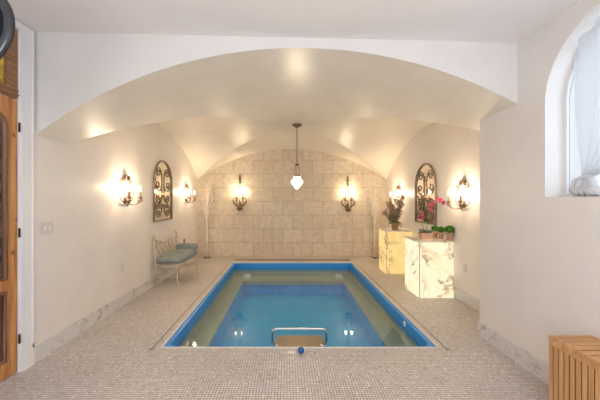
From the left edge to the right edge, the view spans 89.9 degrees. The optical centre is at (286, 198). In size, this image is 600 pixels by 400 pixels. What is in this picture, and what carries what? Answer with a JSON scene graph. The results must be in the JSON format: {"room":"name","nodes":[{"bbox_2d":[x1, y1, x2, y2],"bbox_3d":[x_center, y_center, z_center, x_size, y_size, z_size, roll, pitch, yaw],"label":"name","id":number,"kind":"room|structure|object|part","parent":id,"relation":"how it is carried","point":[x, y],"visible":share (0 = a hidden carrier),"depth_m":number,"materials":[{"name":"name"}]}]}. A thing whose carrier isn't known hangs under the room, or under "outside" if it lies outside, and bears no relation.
{"room":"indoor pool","nodes":[
{"label":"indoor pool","id":0,"kind":"room"},
{"bbox_2d":[15,19,196,344],"bbox_3d":[-2.380,-0.075,2.830,0.120,3.150,10.060,0,0,0],"label":"wall","id":1,"kind":"structure","parent":0,"point":[77,266],"depth_m":3.71,"materials":[{"name":"paint"}]},
{"bbox_2d":[0,29,18,98],"bbox_3d":[-2.345,-1.161,2.152,0.066,0.591,0.875,0,0,0],"label":"window","id":2,"kind":"structure","parent":1,"relation":"in","point":[9,62],"depth_m":2.52,"materials":[{"name":"brown wood"}]},
{"bbox_3d":[-2.353,-1.153,2.152,0.010,0.416,0.675,0,0,0],"label":"stained pane","id":3,"kind":"part","parent":2,"relation":"part of","materials":[{"name":"yellow glass"}]},
{"bbox_2d":[0,94,20,381],"bbox_3d":[-2.311,0.317,2.159,0.125,2.343,0.889,0,0,0],"label":"door","id":4,"kind":"structure","parent":1,"relation":"in","point":[8,105],"depth_m":2.51,"materials":[{"name":"brown wood"}]},
{"bbox_3d":[-2.354,-0.020,2.152,0.008,1.360,0.645,0,0,0],"label":"glass pane","id":5,"kind":"part","parent":4,"relation":"part of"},
{"bbox_3d":[-2.353,1.060,2.152,0.020,0.560,0.645,0,0,0],"label":"panel","id":6,"kind":"part","parent":4,"relation":"part of","materials":[{"name":"brown wood"}]},
{"bbox_3d":[-2.330,1.060,2.152,0.040,0.590,0.671,0,0,0],"label":"panel moulding","id":7,"kind":"part","parent":4,"relation":"part of","materials":[{"name":"brown wood"}]},
{"bbox_3d":[-2.330,-0.026,2.152,0.048,1.395,0.693,0,0,0],"label":"glass moulding","id":8,"kind":"part","parent":4,"relation":"part of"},
{"bbox_2d":[15,19,33,372],"bbox_3d":[-2.365,-0.010,2.152,0.150,3.020,1.134,0,0,0],"label":"trim","id":9,"kind":"structure","parent":1,"relation":"attached to","point":[25,101],"depth_m":2.64,"materials":[{"name":"white paint"}]},
{"bbox_2d":[20,342,34,371],"bbox_3d":[-2.305,1.400,2.152,0.030,0.200,1.144,0,0,0],"label":"trim","id":10,"kind":"structure","parent":1,"relation":"attached to","point":[27,354],"depth_m":2.65,"materials":[{"name":"white paint"}]},
{"bbox_2d":[40,222,52,234],"bbox_3d":[-2.314,0.280,2.895,0.012,0.115,0.155,0,0,0],"label":"light switch","id":11,"kind":"object","parent":1,"relation":"attached to","point":[45,227],"visible":1,"depth_m":2.88,"materials":[{"name":"beige plastic"}]},
{"bbox_2d":[35,251,197,362],"bbox_3d":[-2.311,1.425,5.242,0.018,0.150,5.036,0,0,0],"label":"baseboard","id":12,"kind":"structure","parent":1,"relation":"attached to","point":[57,340],"depth_m":3.55,"materials":[{"name":"stone"}]},
{"bbox_2d":[119,174,142,205],"bbox_3d":[-2.227,-0.126,4.286,0.186,0.457,0.376,0,0,0],"label":"wall sconce","id":13,"kind":"object","parent":1,"relation":"attached to","point":[128,200],"visible":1,"depth_m":4.27,"materials":[{"name":"metal"}]},
{"bbox_3d":[-2.282,-0.291,4.286,0.044,0.127,0.212,0,0,0],"label":"crown","id":14,"kind":"part","parent":13,"relation":"part of","materials":[{"name":"metal"}]},
{"bbox_2d":[153,160,172,221],"bbox_3d":[-2.296,-0.159,5.590,0.045,1.118,0.842,0,0,0],"label":"arched mirror","id":15,"kind":"object","parent":1,"relation":"attached to","point":[162,176],"visible":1,"depth_m":5.57,"materials":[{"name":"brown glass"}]},
{"bbox_2d":[184,184,195,202],"bbox_3d":[-2.227,-0.126,6.870,0.186,0.457,0.376,0,0,0],"label":"wall sconce","id":16,"kind":"object","parent":1,"relation":"attached to","point":[187,185],"visible":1,"depth_m":6.86,"materials":[{"name":"metal"}]},
{"bbox_2d":[0,257,548,399],"bbox_3d":[0.125,1.560,2.780,5.090,0.120,9.960,0,0,0],"label":"floor","id":17,"kind":"structure","parent":0,"point":[112,359],"depth_m":2.70,"materials":[{"name":"tile"}]},
{"bbox_2d":[153,230,197,286],"bbox_3d":[-2.045,1.058,5.600,0.464,0.891,0.981,0,0,3],"label":"garden bench","id":18,"kind":"object","parent":17,"relation":"on","point":[171,238],"visible":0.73,"depth_m":5.26,"materials":[{"name":"beige metal"}]},
{"bbox_3d":[-2.263,1.085,5.140,0.064,0.831,0.024,0,0,3],"label":"leg","id":19,"kind":"part","parent":18,"relation":"part of","materials":[{"name":"beige metal"}]},
{"bbox_3d":[-2.260,0.702,5.611,0.035,0.178,0.981,0,0,3],"label":"rail","id":20,"kind":"part","parent":18,"relation":"part of","materials":[{"name":"beige metal"}]},
{"bbox_2d":[156,249,197,263],"bbox_3d":[-2.035,1.055,5.620,0.440,0.154,0.980,0,0,3],"label":"seat cushion","id":21,"kind":"object","parent":18,"relation":"on","point":[177,256],"visible":0.98,"depth_m":5.31,"materials":[{"name":"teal fabric"}]},
{"bbox_2d":[176,243,197,249],"bbox_3d":[-2.010,0.965,6.020,0.440,0.150,0.150,0,0,3],"label":"cushion","id":22,"kind":"object","parent":21,"relation":"on","point":[194,246],"visible":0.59,"depth_m":5.95,"materials":[{"name":"teal fabric"}]},
{"bbox_3d":[-2.035,1.140,5.599,0.392,0.024,0.949,0,0,3],"label":"seat frame","id":23,"kind":"part","parent":18,"relation":"part of","materials":[{"name":"beige metal"}]},
{"bbox_3d":[-1.862,1.322,5.120,0.050,0.364,0.024,0,0,3],"label":"leg","id":24,"kind":"part","parent":18,"relation":"part of","materials":[{"name":"beige metal"}]},
{"bbox_2d":[149,262,229,349],"bbox_3d":[-1.350,1.497,5.032,0.040,0.006,4.115,0,0,0],"label":"track","id":25,"kind":"object","parent":17,"relation":"on","point":[152,348],"visible":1,"depth_m":3.82,"materials":[{"name":"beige metal"}]},
{"bbox_2d":[201,180,215,257],"bbox_3d":[-1.992,0.505,7.581,0.403,1.993,0.153,0,0,0],"label":"tree","id":26,"kind":"object","parent":17,"relation":"on","point":[208,195],"visible":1,"depth_m":7.59,"materials":[{"name":"beige plant"}]},
{"bbox_2d":[234,259,350,260],"bbox_3d":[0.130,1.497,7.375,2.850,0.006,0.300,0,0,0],"label":"step","id":27,"kind":"structure","parent":17,"relation":"on","point":[235,259],"depth_m":7.29,"materials":[{"name":"beige stone"}]},
{"bbox_2d":[271,328,326,346],"bbox_3d":[0.133,1.492,3.240,0.605,0.205,0.052,0,0,0],"label":"grab rail","id":28,"kind":"object","parent":17,"relation":"attached to","point":[274,329],"visible":0.99,"depth_m":3.23,"materials":[{"name":"silver metal"}]},
{"bbox_2d":[160,262,439,347],"bbox_3d":[0.130,1.822,5.060,2.814,0.656,4.084,0,0,0],"label":"swimming pool","id":29,"kind":"object","parent":17,"relation":"in","point":[242,309],"visible":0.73,"depth_m":5.23,"materials":[{"name":"blue liquid"}]},
{"bbox_2d":[276,335,323,346],"bbox_3d":[0.147,1.843,3.285,0.530,0.515,0.430,0,0,0],"label":"step","id":30,"kind":"structure","parent":29,"relation":"on","point":[282,340],"depth_m":3.36,"materials":[{"name":"beige"}]},
{"bbox_2d":[298,347,303,353],"bbox_3d":[0.136,1.470,2.915,0.064,0.061,0.064,0,0,0],"label":"ball","id":31,"kind":"object","parent":17,"relation":"on","point":[300,349],"visible":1,"depth_m":2.90,"materials":[{"name":"blue plastic"}]},
{"bbox_2d":[370,187,379,257],"bbox_3d":[2.208,0.594,7.589,0.323,1.816,0.142,0,0,0],"label":"tree","id":32,"kind":"object","parent":17,"relation":"on","point":[373,206],"visible":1,"depth_m":7.59,"materials":[{"name":"beige plant"}]},
{"bbox_2d":[379,228,412,273],"bbox_3d":[2.255,1.067,6.260,0.538,0.865,0.488,0,0,0],"label":"marble pedestal","id":33,"kind":"object","parent":17,"relation":"on","point":[391,242],"visible":0.9,"depth_m":6.02,"materials":[{"name":"yellow stone"}]},
{"bbox_3d":[2.000,1.079,6.260,0.020,0.843,0.464,0,0,0],"label":"panel","id":34,"kind":"part","parent":33,"relation":"part of","materials":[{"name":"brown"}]},
{"bbox_2d":[392,223,398,229],"bbox_3d":[2.235,0.557,6.200,0.164,0.155,0.164,0,0,0],"label":"flower vase","id":35,"kind":"object","parent":33,"relation":"on","point":[396,225],"visible":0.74,"depth_m":6.14,"materials":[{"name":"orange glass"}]},
{"bbox_2d":[380,193,404,228],"bbox_3d":[2.184,0.242,6.214,0.515,0.730,0.353,0,0,15],"label":"bouquet","id":36,"kind":"object","parent":35,"relation":"in","point":[393,216],"visible":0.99,"depth_m":6.16,"materials":[{"name":"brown plant"}]},
{"bbox_3d":[2.255,1.079,6.030,0.514,0.843,0.020,0,0,0],"label":"panel","id":37,"kind":"part","parent":33,"relation":"part of","materials":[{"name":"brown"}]},
{"bbox_2d":[354,262,449,349],"bbox_3d":[1.600,1.497,5.032,0.040,0.006,4.115,0,0,0],"label":"track","id":38,"kind":"object","parent":17,"relation":"on","point":[354,262],"visible":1,"depth_m":3.84,"materials":[{"name":"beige metal"}]},
{"bbox_2d":[404,236,454,297],"bbox_3d":[2.270,1.067,4.827,0.538,0.865,0.573,0,0,0],"label":"marble pedestal","id":39,"kind":"object","parent":17,"relation":"on","point":[429,263],"visible":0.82,"depth_m":4.54,"materials":[{"name":"white stone"}]},
{"bbox_3d":[2.015,1.079,4.827,0.020,0.843,0.549,0,0,0],"label":"panel","id":40,"kind":"part","parent":39,"relation":"part of","materials":[{"name":"white stone"}]},
{"bbox_2d":[417,197,445,238],"bbox_3d":[2.302,0.297,4.765,0.489,0.676,0.176,0,0,0],"label":"potted orchid","id":41,"kind":"object","parent":39,"relation":"on","point":[425,234],"visible":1,"depth_m":4.75,"materials":[{"name":"plant"}]},
{"bbox_2d":[431,226,437,237],"bbox_3d":[2.450,0.535,4.969,0.127,0.200,0.124,0,0,31],"label":"pot","id":42,"kind":"object","parent":39,"relation":"on","point":[435,233],"visible":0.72,"depth_m":4.94,"materials":[{"name":"orange ceramic"}]},
{"bbox_3d":[2.270,1.079,4.555,0.514,0.843,0.020,0,0,0],"label":"panel","id":43,"kind":"part","parent":39,"relation":"part of","materials":[{"name":"white stone"}]},
{"bbox_2d":[437,226,444,238],"bbox_3d":[2.461,0.535,4.800,0.124,0.200,0.127,0,0,16],"label":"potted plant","id":44,"kind":"object","parent":39,"relation":"on","point":[440,229],"visible":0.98,"depth_m":4.77,"materials":[{"name":"orange ceramic"}]},
{"bbox_3d":[2.462,0.589,4.800,0.094,0.093,0.094,0,0,16],"label":"pot","id":45,"kind":"part","parent":44,"relation":"part of","materials":[{"name":"ceramic"}]},
{"bbox_2d":[444,225,454,239],"bbox_3d":[2.507,0.518,4.631,0.154,0.233,0.151,0,0,0],"label":"pot","id":46,"kind":"object","parent":39,"relation":"on","point":[449,236],"visible":1,"depth_m":4.59,"materials":[{"name":"ceramic"}]},
{"bbox_3d":[2.508,0.581,4.630,0.114,0.108,0.114,0,0,0],"label":"pot","id":47,"kind":"part","parent":46,"relation":"part of","materials":[{"name":"ceramic"}]},
{"bbox_2d":[549,335,599,399],"bbox_3d":[1.950,1.220,1.745,0.290,0.560,0.650,0,0,0],"label":"hamper","id":48,"kind":"object","parent":17,"relation":"on","point":[574,360],"visible":1,"depth_m":1.93,"materials":[{"name":"brown wood"}]},
{"bbox_3d":[1.819,1.230,2.056,0.028,0.540,0.028,0,0,0],"label":"corner post","id":49,"kind":"part","parent":48,"relation":"part of","materials":[{"name":"brown wood"}]},
{"bbox_3d":[1.950,0.950,1.745,0.290,0.020,0.650,0,0,0],"label":"lid","id":50,"kind":"part","parent":48,"relation":"part of","materials":[{"name":"brown wood"}]},
{"bbox_3d":[1.811,0.980,1.745,0.012,0.040,0.594,0,0,0],"label":"rail","id":51,"kind":"part","parent":48,"relation":"part of","materials":[{"name":"brown wood"}]},
{"bbox_2d":[36,48,515,179],"bbox_3d":[0.125,-0.939,5.260,4.890,0.901,5.000,0,0,0],"label":"vault","id":52,"kind":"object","parent":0,"point":[365,114],"visible":0.94,"depth_m":3.58,"materials":[{"name":"paint"}]},
{"bbox_2d":[291,124,302,188],"bbox_3d":[0.180,-0.761,5.400,0.220,1.145,0.220,0,0,0],"label":"pendant lamp","id":53,"kind":"object","parent":52,"relation":"hanging from","point":[296,181],"visible":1,"depth_m":5.35,"materials":[{"name":"glass"}]},
{"bbox_3d":[0.180,-0.305,5.400,0.220,0.234,0.220,0,0,0],"label":"lamp shade","id":54,"kind":"part","parent":53,"relation":"part of","materials":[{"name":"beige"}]},
{"bbox_2d":[35,32,516,134],"bbox_3d":[-0.100,-1.119,2.810,4.440,1.061,0.100,0,0,0],"label":"wall","id":55,"kind":"structure","parent":0,"point":[72,69],"depth_m":2.76,"materials":[{"name":"paint"}]},
{"bbox_2d":[197,149,385,256],"bbox_3d":[0.125,-0.075,7.820,5.090,3.150,0.120,0,0,0],"label":"wall","id":56,"kind":"structure","parent":0,"point":[277,219],"depth_m":7.76,"materials":[{"name":"stone"}]},
{"bbox_2d":[233,175,246,210],"bbox_3d":[-1.216,-0.160,7.680,0.372,0.920,0.167,0,0,0],"label":"sconce","id":57,"kind":"object","parent":56,"relation":"attached to","point":[239,208],"visible":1,"depth_m":7.70,"materials":[{"name":"metal"}]},
{"bbox_3d":[-1.216,-0.230,7.722,0.114,0.781,0.055,0,0,0],"label":"stem","id":58,"kind":"part","parent":57,"relation":"part of","materials":[{"name":"metal"}]},
{"bbox_2d":[341,176,354,211],"bbox_3d":[1.570,-0.130,7.680,0.372,0.920,0.167,0,0,0],"label":"sconce","id":59,"kind":"object","parent":56,"relation":"attached to","point":[347,209],"visible":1,"depth_m":7.68,"materials":[{"name":"metal"}]},
{"bbox_2d":[8,0,579,42],"bbox_3d":[-0.100,-1.567,0.305,4.640,0.265,5.010,0,0,0],"label":"ceiling","id":60,"kind":"structure","parent":0,"point":[508,21],"depth_m":2.46,"materials":[{"name":"paint"}]},
{"bbox_2d":[0,0,14,59],"bbox_3d":[-1.384,-1.036,1.296,0.400,0.963,0.038,0,0,0],"label":"disc","id":61,"kind":"object","parent":60,"relation":"hanging from","point":[7,19],"visible":1,"depth_m":1.29,"materials":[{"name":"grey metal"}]},
{"bbox_2d":[386,98,479,299],"bbox_3d":[2.630,-0.075,5.555,0.120,3.150,4.610,0,0,0],"label":"wall","id":62,"kind":"structure","parent":0,"point":[453,152],"depth_m":4.66,"materials":[{"name":"paint"}]},
{"bbox_2d":[389,185,400,204],"bbox_3d":[2.477,-0.086,6.870,0.186,0.457,0.376,0,0,0],"label":"wall sconce","id":63,"kind":"object","parent":62,"relation":"attached to","point":[397,187],"visible":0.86,"depth_m":6.85,"materials":[{"name":"metal"}]},
{"bbox_2d":[415,163,436,224],"bbox_3d":[2.546,-0.107,5.550,0.045,1.118,0.842,0,0,0],"label":"arched mirror","id":64,"kind":"object","parent":62,"relation":"attached to","point":[425,180],"visible":0.88,"depth_m":5.51,"materials":[{"name":"metal"}]},
{"bbox_2d":[446,179,470,209],"bbox_3d":[2.477,-0.066,4.340,0.186,0.457,0.376,0,0,0],"label":"wall sconce","id":65,"kind":"object","parent":62,"relation":"attached to","point":[462,205],"visible":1,"depth_m":4.33,"materials":[{"name":"metal"}]},
{"bbox_3d":[2.532,-0.231,4.340,0.044,0.127,0.212,0,0,0],"label":"crown","id":66,"kind":"part","parent":65,"relation":"part of","materials":[{"name":"metal"}]},
{"bbox_2d":[480,0,599,364],"bbox_3d":[2.345,-0.075,0.550,0.450,3.150,5.500,0,0,0],"label":"wall","id":67,"kind":"structure","parent":0,"point":[540,247],"depth_m":2.54,"materials":[{"name":"paint"}]},
{"bbox_2d":[454,287,548,385],"bbox_3d":[2.336,1.423,2.780,0.468,0.155,9.960,0,0,0],"label":"baseboard","id":68,"kind":"structure","parent":67,"relation":"attached to","point":[537,367],"depth_m":2.86,"materials":[{"name":"stone"}]},
{"bbox_2d":[563,62,599,196],"bbox_3d":[2.295,-0.678,1.915,0.050,1.324,1.100,0,0,0],"label":"window","id":69,"kind":"structure","parent":67,"relation":"in","point":[569,86],"depth_m":2.44,"materials":[{"name":"white paint"}]},
{"bbox_2d":[568,16,599,195],"bbox_3d":[2.213,-0.671,1.885,0.134,1.297,0.981,0,0,0],"label":"sheer curtain","id":70,"kind":"object","parent":69,"relation":"hanging from","point":[587,54],"visible":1,"depth_m":2.20,"materials":[{"name":"white fabric"}]}
]}

